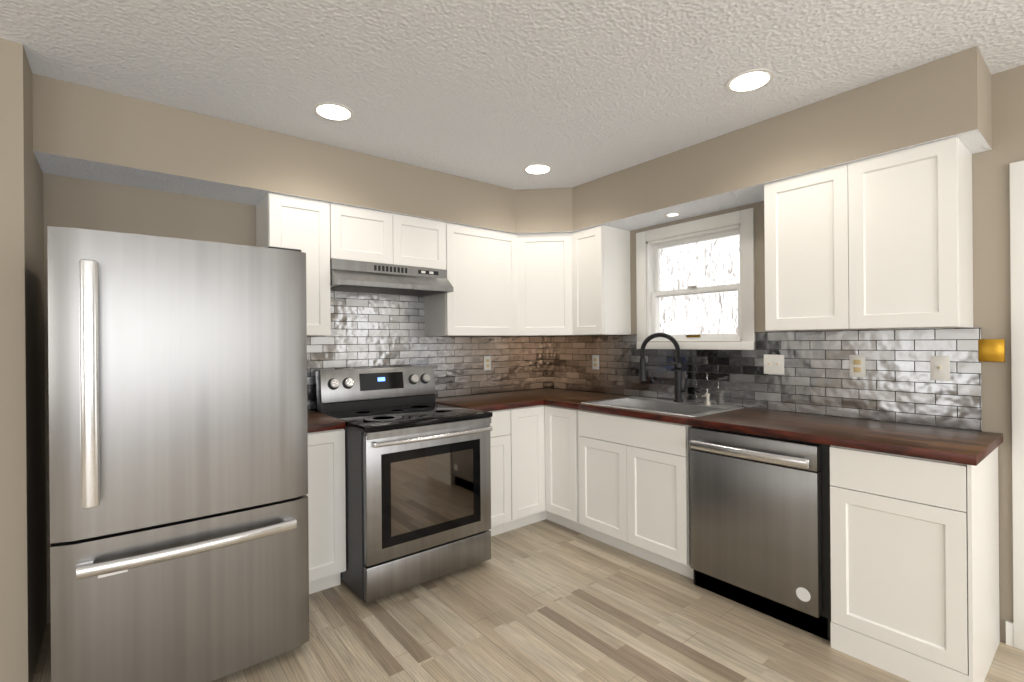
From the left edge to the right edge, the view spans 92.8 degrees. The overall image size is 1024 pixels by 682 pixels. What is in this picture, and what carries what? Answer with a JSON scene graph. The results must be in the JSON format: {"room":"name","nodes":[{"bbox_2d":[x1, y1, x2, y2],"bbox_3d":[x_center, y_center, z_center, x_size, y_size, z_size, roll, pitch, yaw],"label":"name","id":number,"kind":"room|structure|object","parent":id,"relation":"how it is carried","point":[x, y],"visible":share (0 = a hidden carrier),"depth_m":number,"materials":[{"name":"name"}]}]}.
{"room":"kitchen","nodes":[
{"label":"kitchen","id":0,"kind":"room"},
{"bbox_2d":[0,38,46,681],"bbox_3d":[-2.100,0.105,2.066,0.120,2.490,0.600,0,0,-39],"label":"wall","id":1,"kind":"structure","parent":0,"point":[23,590],"depth_m":1.86,"materials":[{"name":"beige paint"}]},
{"bbox_2d":[43,173,255,622],"bbox_3d":[-0.992,0.096,3.427,3.550,2.490,0.140,0,0,-39],"label":"wall","id":2,"kind":"structure","parent":0,"point":[70,202],"depth_m":2.54,"materials":[{"name":"beige paint"}]},
{"bbox_2d":[256,193,330,335],"bbox_3d":[-1.296,-0.425,2.888,0.330,0.781,0.323,0,0,-39],"label":"upper cabinet","id":3,"kind":"object","parent":2,"relation":"attached to","point":[290,222],"visible":0.59,"depth_m":2.80,"materials":[{"name":"white wood"}]},
{"bbox_2d":[330,203,445,269],"bbox_3d":[-0.861,-0.655,3.238,0.788,0.329,0.323,0,0,-39],"label":"upper cabinet","id":4,"kind":"object","parent":2,"relation":"attached to","point":[363,235],"visible":0.79,"depth_m":3.08,"materials":[{"name":"white wood"}]},
{"bbox_2d":[330,259,452,295],"bbox_3d":[-0.830,-0.410,3.203,0.784,0.160,0.412,0,0,-39],"label":"range hood","id":5,"kind":"object","parent":4,"relation":"attached to","point":[362,277],"visible":0.98,"depth_m":3.07,"materials":[{"name":"silver metal"}]},
{"bbox_2d":[307,291,548,411],"bbox_3d":[-0.607,0.057,3.640,2.399,0.840,0.007,0,0,-39],"label":"tile","id":6,"kind":"structure","parent":2,"relation":"attached to","point":[369,330],"depth_m":3.55,"materials":[{"name":"tile"}]},
{"bbox_2d":[484,356,490,369],"bbox_3d":[-0.199,0.174,3.957,0.070,0.115,0.007,0,0,-39],"label":"electrical outlet","id":7,"kind":"object","parent":6,"relation":"attached to","point":[487,362],"visible":1,"depth_m":3.96,"materials":[{"name":"white plastic"}]},
{"bbox_2d":[425,223,517,335],"bbox_3d":[-0.301,-0.434,3.685,0.639,0.781,0.323,0,0,-39],"label":"upper cabinet","id":8,"kind":"object","parent":2,"relation":"attached to","point":[481,299],"visible":0.89,"depth_m":3.54,"materials":[{"name":"white wood"}]},
{"bbox_2d":[517,233,585,335],"bbox_3d":[0.275,-0.439,3.957,0.618,0.781,0.618,0,0,-39],"label":"upper cabinet","id":9,"kind":"object","parent":2,"relation":"attached to","point":[544,261],"visible":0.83,"depth_m":3.74,"materials":[{"name":"white wood"}]},
{"bbox_2d":[0,0,1023,189],"bbox_3d":[0.872,-1.206,-0.221,10.100,0.080,9.100,0,0,-39],"label":"ceiling","id":10,"kind":"structure","parent":0,"point":[504,93],"depth_m":2.02,"materials":[{"name":"white paint"}]},
{"bbox_2d":[313,102,353,120],"bbox_3d":[-0.891,-1.147,2.438,0.196,0.005,0.196,0,0,-39],"label":"recessed light","id":11,"kind":"object","parent":10,"relation":"in","point":[332,111],"visible":1,"depth_m":2.43,"materials":[{"name":"white"}]},
{"bbox_2d":[32,46,991,234],"bbox_3d":[-0.068,-0.992,2.243,3.289,0.329,2.874,0,0,-39],"label":"soffit beam","id":12,"kind":"structure","parent":10,"relation":"attached to","point":[86,132],"depth_m":2.52,"materials":[{"name":"beige paint"}]},
{"bbox_2d":[664,212,681,216],"bbox_3d":[1.056,-0.834,3.202,0.110,0.005,0.110,0,0,-39],"label":"recessed light","id":13,"kind":"object","parent":12,"relation":"attached to","point":[673,214],"visible":1,"depth_m":3.19,"materials":[{"name":"white"}]},
{"bbox_2d":[523,164,552,174],"bbox_3d":[0.174,-1.157,3.272,0.196,0.005,0.196,0,0,-39],"label":"recessed light","id":14,"kind":"object","parent":10,"relation":"in","point":[536,169],"visible":1,"depth_m":3.27,"materials":[{"name":"white"}]},
{"bbox_2d":[726,69,773,92],"bbox_3d":[1.063,-1.164,2.182,0.196,0.005,0.196,0,0,-39],"label":"recessed light","id":15,"kind":"object","parent":10,"relation":"in","point":[749,80],"visible":1,"depth_m":2.17,"materials":[{"name":"white"}]},
{"bbox_2d":[32,519,1023,681],"bbox_3d":[0.894,1.354,-0.221,10.100,0.060,9.100,0,0,-39],"label":"floor","id":16,"kind":"structure","parent":0,"point":[545,600],"depth_m":2.22,"materials":[{"name":"laminate"}]},
{"bbox_2d":[47,226,308,681],"bbox_3d":[-1.430,0.470,2.141,0.815,1.738,0.917,0,0,-39],"label":"fridge","id":17,"kind":"object","parent":16,"relation":"on","point":[178,464],"visible":1,"depth_m":1.79,"materials":[{"name":"grey metal"}]},
{"bbox_2d":[306,429,345,593],"bbox_3d":[-1.200,0.905,2.761,0.303,0.876,0.608,0,0,-39],"label":"base cabinet","id":18,"kind":"object","parent":16,"relation":"on","point":[326,511],"visible":0.42,"depth_m":2.57,"materials":[{"name":"white wood"}]},
{"bbox_2d":[307,410,345,432],"bbox_3d":[-1.200,0.448,2.756,0.298,0.038,0.625,0,0,-39],"label":"countertop","id":19,"kind":"structure","parent":18,"relation":"on","point":[316,421],"depth_m":2.59,"materials":[{"name":"brown wood"}]},
{"bbox_2d":[316,365,492,602],"bbox_3d":[-0.646,0.753,2.943,0.786,1.169,0.846,0,0,-39],"label":"stove","id":20,"kind":"object","parent":16,"relation":"on","point":[418,482],"visible":0.98,"depth_m":2.66,"materials":[{"name":"grey metal"}]},
{"bbox_2d":[488,409,510,535],"bbox_3d":[-0.329,0.897,3.457,0.346,0.876,0.608,0,0,-39],"label":"base cabinet","id":21,"kind":"object","parent":16,"relation":"on","point":[500,441],"visible":0.29,"depth_m":3.28,"materials":[{"name":"white wood"}]},
{"bbox_2d":[503,405,588,535],"bbox_3d":[0.268,0.892,3.724,0.918,0.876,0.938,0,0,-39],"label":"base cabinet","id":22,"kind":"object","parent":16,"relation":"on","point":[544,463],"visible":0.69,"depth_m":3.42,"materials":[{"name":"white wood"}]},
{"bbox_2d":[435,392,542,411],"bbox_3d":[-0.220,0.439,3.537,0.615,0.038,0.628,0,0,-39],"label":"countertop","id":23,"kind":"structure","parent":22,"relation":"on","point":[487,402],"depth_m":3.45,"materials":[{"name":"brown wood"}]},
{"bbox_2d":[510,388,1002,465],"bbox_3d":[0.980,0.428,3.048,0.648,0.038,2.893,0,0,-39],"label":"countertop","id":24,"kind":"structure","parent":22,"relation":"on","point":[968,447],"depth_m":2.27,"materials":[{"name":"brown wood"}]},
{"bbox_2d":[581,396,743,416],"bbox_3d":[0.943,0.506,3.134,0.550,0.205,0.840,0,0,-39],"label":"sink","id":25,"kind":"object","parent":24,"relation":"in","point":[686,408],"visible":0.27,"depth_m":3.25,"materials":[{"name":"silver metal"}]},
{"bbox_2d":[701,393,710,404],"bbox_3d":[1.230,0.366,3.096,0.092,0.069,0.044,0,0,-39],"label":"soap dispenser","id":26,"kind":"object","parent":25,"relation":"on","point":[707,401],"visible":1,"depth_m":3.10,"materials":[{"name":"silver metal"}]},
{"bbox_2d":[639,333,687,401],"bbox_3d":[1.023,0.169,3.303,0.320,0.467,0.062,-1,0,17],"label":"faucet","id":27,"kind":"object","parent":24,"relation":"on","point":[677,365],"visible":1,"depth_m":3.28,"materials":[{"name":"black metal"}]},
{"bbox_2d":[578,410,692,578],"bbox_3d":[0.932,0.886,3.142,0.608,0.876,0.799,0,0,-39],"label":"base cabinet","id":28,"kind":"object","parent":16,"relation":"on","point":[634,486],"visible":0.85,"depth_m":2.90,"materials":[{"name":"white wood"}]},
{"bbox_2d":[689,426,830,640],"bbox_3d":[1.366,0.884,2.539,0.649,0.864,0.657,0,0,-39],"label":"dishwasher","id":29,"kind":"object","parent":16,"relation":"on","point":[760,521],"visible":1,"depth_m":2.31,"materials":[{"name":"silver metal"}]},
{"bbox_2d":[830,445,999,681],"bbox_3d":[1.751,0.879,2.119,0.608,0.876,0.452,0,0,-39],"label":"base cabinet","id":30,"kind":"object","parent":16,"relation":"on","point":[914,543],"visible":0.92,"depth_m":1.91,"materials":[{"name":"white wood"}]},
{"bbox_2d":[630,65,1023,642],"bbox_3d":[3.038,0.060,1.119,0.140,2.490,8.500,0,0,-39],"label":"wall","id":31,"kind":"structure","parent":0,"point":[991,242],"depth_m":2.14,"materials":[{"name":"beige paint"}]},
{"bbox_2d":[572,225,630,334],"bbox_3d":[0.673,-0.442,3.696,0.323,0.781,0.304,0,0,-39],"label":"upper cabinet","id":32,"kind":"object","parent":31,"relation":"attached to","point":[601,296],"visible":1,"depth_m":3.58,"materials":[{"name":"white wood"}]},
{"bbox_2d":[636,208,754,349],"bbox_3d":[1.251,-0.379,3.330,0.162,0.860,0.860,0,0,-39],"label":"window","id":33,"kind":"structure","parent":31,"relation":"in","point":[648,308],"depth_m":3.27,"materials":[{"name":"white wood"}]},
{"bbox_2d":[548,327,981,430],"bbox_3d":[1.214,0.202,3.281,0.007,0.518,2.827,0,0,-39],"label":"tile","id":34,"kind":"structure","parent":31,"relation":"attached to","point":[896,384],"depth_m":2.70,"materials":[{"name":"tile"}]},
{"bbox_2d":[592,355,598,369],"bbox_3d":[0.676,0.166,3.941,0.007,0.115,0.070,0,0,-39],"label":"electrical outlet","id":35,"kind":"object","parent":34,"relation":"attached to","point":[595,361],"visible":1,"depth_m":3.94,"materials":[{"name":"white plastic"}]},
{"bbox_2d":[764,355,783,374],"bbox_3d":[1.535,0.134,2.862,0.014,0.115,0.116,0,0,-39],"label":"light switch","id":36,"kind":"object","parent":34,"relation":"attached to","point":[773,364],"visible":1,"depth_m":2.86,"materials":[{"name":"white plastic"}]},
{"bbox_2d":[850,355,865,376],"bbox_3d":[1.798,0.126,2.538,0.007,0.115,0.070,0,0,-39],"label":"electrical outlet","id":37,"kind":"object","parent":34,"relation":"attached to","point":[857,365],"visible":1,"depth_m":2.54,"materials":[{"name":"white plastic"}]},
{"bbox_2d":[930,356,949,380],"bbox_3d":[2.001,0.124,2.280,0.014,0.115,0.070,0,0,-39],"label":"light switch","id":38,"kind":"object","parent":34,"relation":"attached to","point":[939,368],"visible":1,"depth_m":2.28,"materials":[{"name":"white plastic"}]},
{"bbox_2d":[764,137,972,330],"bbox_3d":[1.711,-0.451,2.398,0.323,0.781,0.770,0,0,-39],"label":"upper cabinet","id":39,"kind":"object","parent":31,"relation":"attached to","point":[885,241],"visible":1,"depth_m":2.22,"materials":[{"name":"white wood"}]},
{"bbox_2d":[978,339,1004,361],"bbox_3d":[2.113,0.039,2.150,0.016,0.100,0.084,0,0,-39],"label":"switch plate","id":40,"kind":"object","parent":31,"relation":"attached to","point":[991,350],"visible":1,"depth_m":2.15,"materials":[{"name":"gold metal"}]},
{"bbox_2d":[1006,160,1023,650],"bbox_3d":[2.168,0.273,2.080,0.019,2.080,0.099,0,0,-39],"label":"door frame","id":41,"kind":"structure","parent":31,"relation":"attached to","point":[1015,633],"depth_m":2.08,"materials":[{"name":"white wood"}]},
{"label":"outside","id":42,"kind":"structure","parent":0,"visible":0},
{"bbox_2d":[660,235,739,334],"bbox_3d":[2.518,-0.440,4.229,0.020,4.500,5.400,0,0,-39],"label":"window glass","id":43,"kind":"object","parent":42,"point":[715,262],"depth_m":4.96,"materials":[{"name":"glass"}]}
]}

